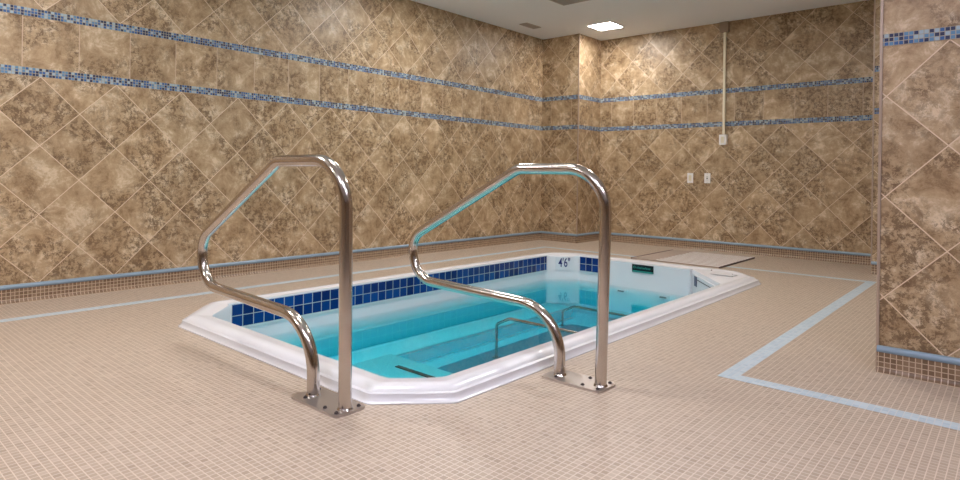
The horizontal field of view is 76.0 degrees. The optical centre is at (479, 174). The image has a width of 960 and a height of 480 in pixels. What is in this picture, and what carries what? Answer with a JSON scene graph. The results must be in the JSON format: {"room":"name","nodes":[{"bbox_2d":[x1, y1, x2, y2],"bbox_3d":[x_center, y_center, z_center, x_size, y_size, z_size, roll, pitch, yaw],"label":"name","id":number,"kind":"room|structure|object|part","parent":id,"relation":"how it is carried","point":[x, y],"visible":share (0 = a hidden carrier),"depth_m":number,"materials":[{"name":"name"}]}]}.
{"room":"indoor pool room","nodes":[
{"label":"indoor pool room","id":0,"kind":"room"},
{"bbox_2d":[0,0,542,285],"bbox_3d":[-2.727,-0.510,4.199,0.120,2.642,11.870,1,0,41],"label":"wall","id":1,"kind":"structure","parent":0,"point":[97,179],"depth_m":5.03,"materials":[{"name":"tile"}]},
{"bbox_2d":[0,233,540,304],"bbox_3d":[-2.902,0.765,3.901,0.038,0.088,11.216,1,0,41],"label":"baseboard","id":2,"kind":"structure","parent":1,"relation":"attached to","point":[20,295],"depth_m":4.86,"materials":[{"name":"tile"}]},
{"bbox_2d":[0,231,540,289],"bbox_3d":[-2.908,0.707,3.907,0.019,0.027,11.216,1,0,41],"label":"trim","id":3,"kind":"structure","parent":1,"relation":"attached to","point":[92,278],"depth_m":4.86,"materials":[{"name":"blue tile"}]},
{"bbox_2d":[0,64,541,130],"bbox_3d":[-2.896,-0.659,3.913,0.003,0.054,11.216,1,0,41],"label":"trim","id":4,"kind":"structure","parent":1,"relation":"attached to","point":[10,69],"depth_m":4.88,"materials":[{"name":"tile"}]},
{"bbox_2d":[0,3,541,101],"bbox_3d":[-2.891,-1.039,3.913,0.003,0.054,11.216,1,0,41],"label":"trim","id":5,"kind":"structure","parent":1,"relation":"attached to","point":[4,7],"depth_m":4.87,"materials":[{"name":"tile"}]},
{"bbox_2d":[0,240,959,479],"bbox_3d":[0.770,0.859,1.011,9.609,0.001,11.990,1,0,41],"label":"floor","id":6,"kind":"structure","parent":0,"point":[126,392],"depth_m":2.25,"materials":[{"name":"tile"}]},
{"bbox_2d":[0,246,545,321],"bbox_3d":[-2.716,0.812,3.338,0.075,0.003,10.620,1,0,41],"label":"trim","id":7,"kind":"structure","parent":6,"relation":"on","point":[298,280],"depth_m":4.24,"materials":[{"name":"tile"}]},
{"bbox_2d":[197,154,364,417],"bbox_3d":[-0.897,0.377,2.561,1.202,0.916,0.136,1,0,41],"label":"pool handrail","id":8,"kind":"object","parent":6,"relation":"on","point":[329,403],"visible":1,"depth_m":2.30,"materials":[{"name":"silver metal"}]},
{"bbox_3d":[-0.561,0.836,2.259,0.288,0.008,0.136,1,0,41],"label":"plate","id":9,"kind":"part","parent":8,"relation":"part of","materials":[{"name":"silver metal"}]},
{"bbox_2d":[178,252,760,404],"bbox_3d":[0.282,1.082,4.345,2.190,0.580,4.074,1,0,41],"label":"pool","id":10,"kind":"object","parent":6,"relation":"in","point":[414,342],"visible":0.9,"depth_m":4.52,"materials":[{"name":"white plastic"}]},
{"bbox_3d":[0.134,1.318,5.068,0.006,0.080,2.265,1,0,41],"label":"riser panel","id":11,"kind":"part","parent":10,"relation":"part of","materials":[{"name":"teal"}]},
{"bbox_2d":[492,317,576,358],"bbox_3d":[0.556,1.202,4.166,1.213,0.318,0.056,1,0,41],"label":"grab rail","id":12,"kind":"object","parent":10,"relation":"attached to","point":[495,356],"visible":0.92,"depth_m":4.45,"materials":[{"name":"silver metal"}]},
{"bbox_2d":[559,305,626,326],"bbox_3d":[1.267,1.282,5.138,1.434,0.205,0.056,1,0,41],"label":"grab rail","id":13,"kind":"object","parent":10,"relation":"attached to","point":[573,306],"visible":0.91,"depth_m":5.47,"materials":[{"name":"silver metal"}]},
{"bbox_3d":[1.496,0.868,5.651,0.213,0.072,0.006,1,0,41],"label":"name plate","id":14,"kind":"part","parent":10,"relation":"part of","materials":[{"name":"black"}]},
{"bbox_3d":[1.536,1.096,5.651,0.840,0.546,0.078,1,0,41],"label":"panel","id":15,"kind":"part","parent":10,"relation":"part of","materials":[{"name":"white plastic"}]},
{"bbox_3d":[1.832,0.932,5.013,0.009,0.142,0.621,1,0,3],"label":"skimmer plate","id":16,"kind":"part","parent":10,"relation":"part of","materials":[{"name":"white plastic"}]},
{"bbox_3d":[2.002,0.820,5.048,0.190,0.004,0.110,1,0,41],"label":"skimmer lid","id":17,"kind":"part","parent":10,"relation":"part of","materials":[{"name":"white plastic"}]},
{"bbox_2d":[408,163,614,392],"bbox_3d":[0.074,0.399,2.832,1.182,0.900,0.136,1,0,41],"label":"pool handrail","id":18,"kind":"object","parent":6,"relation":"on","point":[599,383],"visible":1,"depth_m":2.58,"materials":[{"name":"silver metal"}]},
{"bbox_3d":[0.404,0.849,2.536,0.284,0.008,0.136,1,0,41],"label":"plate","id":19,"kind":"part","parent":18,"relation":"part of","materials":[{"name":"silver metal"}]},
{"bbox_2d":[631,249,754,267],"bbox_3d":[2.233,0.871,6.424,0.915,0.012,1.000,1,0,41],"label":"hatch cover","id":20,"kind":"object","parent":6,"relation":"on","point":[712,260],"depth_m":6.36,"materials":[{"name":"beige metal"}]},
{"bbox_3d":[1.906,0.867,6.054,0.891,0.010,0.012,1,0,41],"label":"frame","id":21,"kind":"part","parent":20,"relation":"part of","materials":[{"name":"beige metal"}]},
{"bbox_3d":[2.572,0.875,6.125,0.012,0.012,1.000,1,0,41],"label":"edge frame","id":22,"kind":"part","parent":20,"relation":"part of","materials":[{"name":"grey"}]},
{"bbox_2d":[546,247,875,282],"bbox_3d":[2.040,0.876,6.171,3.300,0.003,0.075,1,0,41],"label":"trim","id":23,"kind":"structure","parent":6,"relation":"on","point":[546,247],"depth_m":5.60,"materials":[{"name":"tile"}]},
{"bbox_2d":[718,282,874,379],"bbox_3d":[2.134,0.877,3.841,0.072,0.003,3.293,1,0,41],"label":"trim","id":24,"kind":"structure","parent":6,"relation":"on","point":[749,362],"depth_m":3.28,"materials":[{"name":"tile"}]},
{"bbox_2d":[735,375,959,430],"bbox_3d":[3.155,0.891,0.790,5.500,0.003,0.075,1,0,41],"label":"trim","id":25,"kind":"structure","parent":6,"relation":"on","point":[912,416],"depth_m":2.32,"materials":[{"name":"tile"}]},
{"bbox_2d":[540,34,600,233],"bbox_3d":[1.202,-0.457,8.129,0.562,2.642,0.534,1,0,41],"label":"column","id":26,"kind":"structure","parent":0,"point":[560,54],"depth_m":7.93,"materials":[{"name":"tile"}]},
{"bbox_2d":[541,233,577,243],"bbox_3d":[1.003,0.818,7.909,0.582,0.088,0.038,1,0,41],"label":"baseboard","id":27,"kind":"structure","parent":26,"relation":"attached to","point":[547,237],"depth_m":7.90,"materials":[{"name":"tile"}]},
{"bbox_2d":[541,231,577,235],"bbox_3d":[1.010,0.760,7.916,0.582,0.027,0.019,1,0,41],"label":"trim","id":28,"kind":"structure","parent":26,"relation":"attached to","point":[545,232],"depth_m":7.91,"materials":[{"name":"blue tile"}]},
{"bbox_2d":[542,95,577,101],"bbox_3d":[1.034,-0.986,7.926,0.562,0.054,0.003,1,0,41],"label":"trim","id":29,"kind":"structure","parent":26,"relation":"attached to","point":[567,97],"depth_m":7.93,"materials":[{"name":"tile"}]},
{"bbox_2d":[542,125,577,130],"bbox_3d":[1.029,-0.606,7.926,0.562,0.054,0.003,1,0,41],"label":"trim","id":30,"kind":"structure","parent":26,"relation":"attached to","point":[561,127],"depth_m":7.92,"materials":[{"name":"tile"}]},
{"bbox_2d":[576,34,579,233],"bbox_3d":[1.237,-0.514,7.743,0.012,2.527,0.012,1,0,41],"label":"trim","id":31,"kind":"structure","parent":26,"relation":"attached to","point":[579,34],"depth_m":7.74,"materials":[{"name":"beige metal"}]},
{"bbox_2d":[576,234,598,243],"bbox_3d":[1.403,0.823,7.923,0.038,0.088,0.554,1,0,41],"label":"baseboard","id":32,"kind":"structure","parent":26,"relation":"attached to","point":[595,237],"depth_m":7.91,"materials":[{"name":"tile"}]},
{"bbox_2d":[576,232,598,235],"bbox_3d":[1.397,0.766,7.929,0.019,0.027,0.554,1,0,41],"label":"trim","id":33,"kind":"structure","parent":26,"relation":"attached to","point":[590,233],"depth_m":7.92,"materials":[{"name":"blue tile"}]},
{"bbox_2d":[579,125,599,130],"bbox_3d":[1.416,-0.601,7.942,0.003,0.054,0.534,1,0,41],"label":"trim","id":34,"kind":"structure","parent":26,"relation":"attached to","point":[584,127],"depth_m":7.94,"materials":[{"name":"tile"}]},
{"bbox_2d":[579,95,600,102],"bbox_3d":[1.421,-0.981,7.942,0.003,0.054,0.534,1,0,41],"label":"trim","id":35,"kind":"structure","parent":26,"relation":"attached to","point":[583,97],"depth_m":7.94,"materials":[{"name":"tile"}]},
{"bbox_2d":[411,0,866,40],"bbox_3d":[0.806,-1.833,1.011,9.609,0.100,11.990,1,0,41],"label":"ceiling","id":36,"kind":"structure","parent":0,"point":[639,17],"depth_m":6.72,"materials":[{"name":"paint"}]},
{"bbox_2d":[519,23,540,28],"bbox_3d":[0.603,-1.782,7.363,0.115,0.008,0.280,1,0,41],"label":"ceiling vent","id":37,"kind":"object","parent":36,"relation":"in","point":[528,25],"visible":1,"depth_m":7.34,"materials":[{"name":"grey metal"}]},
{"bbox_2d":[550,0,588,5],"bbox_3d":[0.905,-1.778,6.028,0.605,0.008,0.600,1,0,41],"label":"ceiling vent","id":38,"kind":"object","parent":36,"relation":"in","point":[561,2],"visible":1,"depth_m":6.30,"materials":[{"name":"grey metal"}]},
{"bbox_2d":[586,21,624,30],"bbox_3d":[1.499,-1.771,7.338,0.340,0.006,0.340,1,0,41],"label":"recessed light","id":39,"kind":"object","parent":36,"relation":"in","point":[609,25],"visible":1,"depth_m":7.34,"materials":[{"name":"plastic"}]},
{"bbox_2d":[590,22,620,29],"bbox_3d":[1.499,-1.772,7.338,0.300,0.003,0.300,1,0,41],"label":"diffuser","id":40,"kind":"object","parent":39,"relation":"attached to","point":[605,25],"depth_m":7.34,"materials":[{"name":"white plastic"}]},
{"bbox_2d":[599,0,873,253],"bbox_3d":[4.718,-0.409,5.458,9.369,2.642,0.120,1,0,41],"label":"wall","id":41,"kind":"structure","parent":0,"point":[797,185],"depth_m":6.89,"materials":[{"name":"tile"}]},
{"bbox_2d":[687,173,692,182],"bbox_3d":[2.504,0.040,7.321,0.072,0.118,0.013,1,0,41],"label":"light switch","id":42,"kind":"object","parent":41,"relation":"attached to","point":[689,175],"visible":1,"depth_m":7.32,"materials":[{"name":"white plastic"}]},
{"bbox_2d":[704,173,710,182],"bbox_3d":[2.658,0.042,7.185,0.072,0.118,0.012,1,0,41],"label":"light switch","id":43,"kind":"object","parent":41,"relation":"attached to","point":[706,175],"visible":1,"depth_m":7.18,"materials":[{"name":"white plastic"}]},
{"bbox_2d":[719,21,729,144],"bbox_3d":[2.798,-1.045,7.047,0.100,1.410,0.053,1,0,41],"label":"surface raceway","id":44,"kind":"object","parent":41,"relation":"attached to","point":[724,26],"visible":1,"depth_m":7.05,"materials":[{"name":"beige plastic"}]},
{"bbox_2d":[600,115,871,130],"bbox_3d":[2.786,-0.582,7.085,3.186,0.054,0.003,1,0,41],"label":"trim","id":45,"kind":"structure","parent":41,"relation":"attached to","point":[858,117],"depth_m":6.90,"materials":[{"name":"tile"}]},
{"bbox_2d":[601,77,872,102],"bbox_3d":[2.792,-0.962,7.085,3.186,0.054,0.003,1,0,41],"label":"trim","id":46,"kind":"structure","parent":41,"relation":"attached to","point":[862,79],"depth_m":6.90,"materials":[{"name":"tile"}]},
{"bbox_2d":[611,235,870,265],"bbox_3d":[2.754,0.842,7.073,3.189,0.088,0.038,1,0,41],"label":"baseboard","id":47,"kind":"structure","parent":41,"relation":"attached to","point":[784,253],"depth_m":6.85,"materials":[{"name":"tile"}]},
{"bbox_2d":[611,233,870,256],"bbox_3d":[2.761,0.784,7.080,3.189,0.027,0.019,1,0,41],"label":"trim","id":48,"kind":"structure","parent":41,"relation":"attached to","point":[620,234],"depth_m":6.85,"materials":[{"name":"blue tile"}]},
{"bbox_2d":[871,0,875,260],"bbox_3d":[3.549,-0.482,5.544,0.012,2.527,0.012,1,0,41],"label":"trim","id":49,"kind":"structure","parent":41,"relation":"attached to","point":[874,0],"depth_m":5.54,"materials":[{"name":"beige metal"}]},
{"bbox_2d":[871,264,876,274],"bbox_3d":[5.623,0.880,3.670,5.618,0.088,0.038,1,0,41],"label":"baseboard","id":50,"kind":"object","parent":41,"relation":"attached to","point":[873,267],"visible":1,"depth_m":5.52,"materials":[{"name":"tile"}]},
{"bbox_2d":[872,0,879,261],"bbox_3d":[5.868,-0.393,3.927,5.618,2.642,0.650,1,0,41],"label":"wall","id":51,"kind":"structure","parent":41,"relation":"attached to","point":[877,16],"depth_m":5.53,"materials":[{"name":"tile"}]},
{"bbox_2d":[874,108,878,113],"bbox_3d":[5.656,-0.543,3.681,5.612,0.054,0.003,1,0,41],"label":"trim","id":52,"kind":"structure","parent":41,"relation":"attached to","point":[876,110],"depth_m":5.53,"materials":[{"name":"tile"}]},
{"bbox_2d":[879,0,959,357],"bbox_3d":[3.793,-0.421,1.173,5.078,2.642,0.320,1,0,41],"label":"wall","id":53,"kind":"structure","parent":0,"point":[919,311],"depth_m":2.64,"materials":[{"name":"tile"}]},
{"bbox_2d":[875,0,883,369],"bbox_3d":[1.785,-0.449,2.734,0.012,2.642,0.012,1,0,41],"label":"trim","id":54,"kind":"structure","parent":53,"relation":"attached to","point":[881,1],"depth_m":2.73,"materials":[{"name":"beige metal"}]},
{"bbox_2d":[876,352,959,387],"bbox_3d":[3.658,0.854,1.039,5.078,0.088,0.038,1,0,41],"label":"baseboard","id":55,"kind":"structure","parent":53,"relation":"attached to","point":[934,372],"depth_m":2.62,"materials":[{"name":"tile"}]},
{"bbox_2d":[877,345,959,365],"bbox_3d":[3.665,0.796,1.046,5.078,0.027,0.019,1,0,41],"label":"trim","id":56,"kind":"structure","parent":53,"relation":"attached to","point":[885,349],"depth_m":2.62,"materials":[{"name":"blue tile"}]},
{"bbox_2d":[883,25,959,46],"bbox_3d":[3.691,-0.570,1.050,5.072,0.054,0.003,1,0,41],"label":"trim","id":57,"kind":"structure","parent":53,"relation":"attached to","point":[951,32],"depth_m":2.63,"materials":[{"name":"tile"}]}
]}

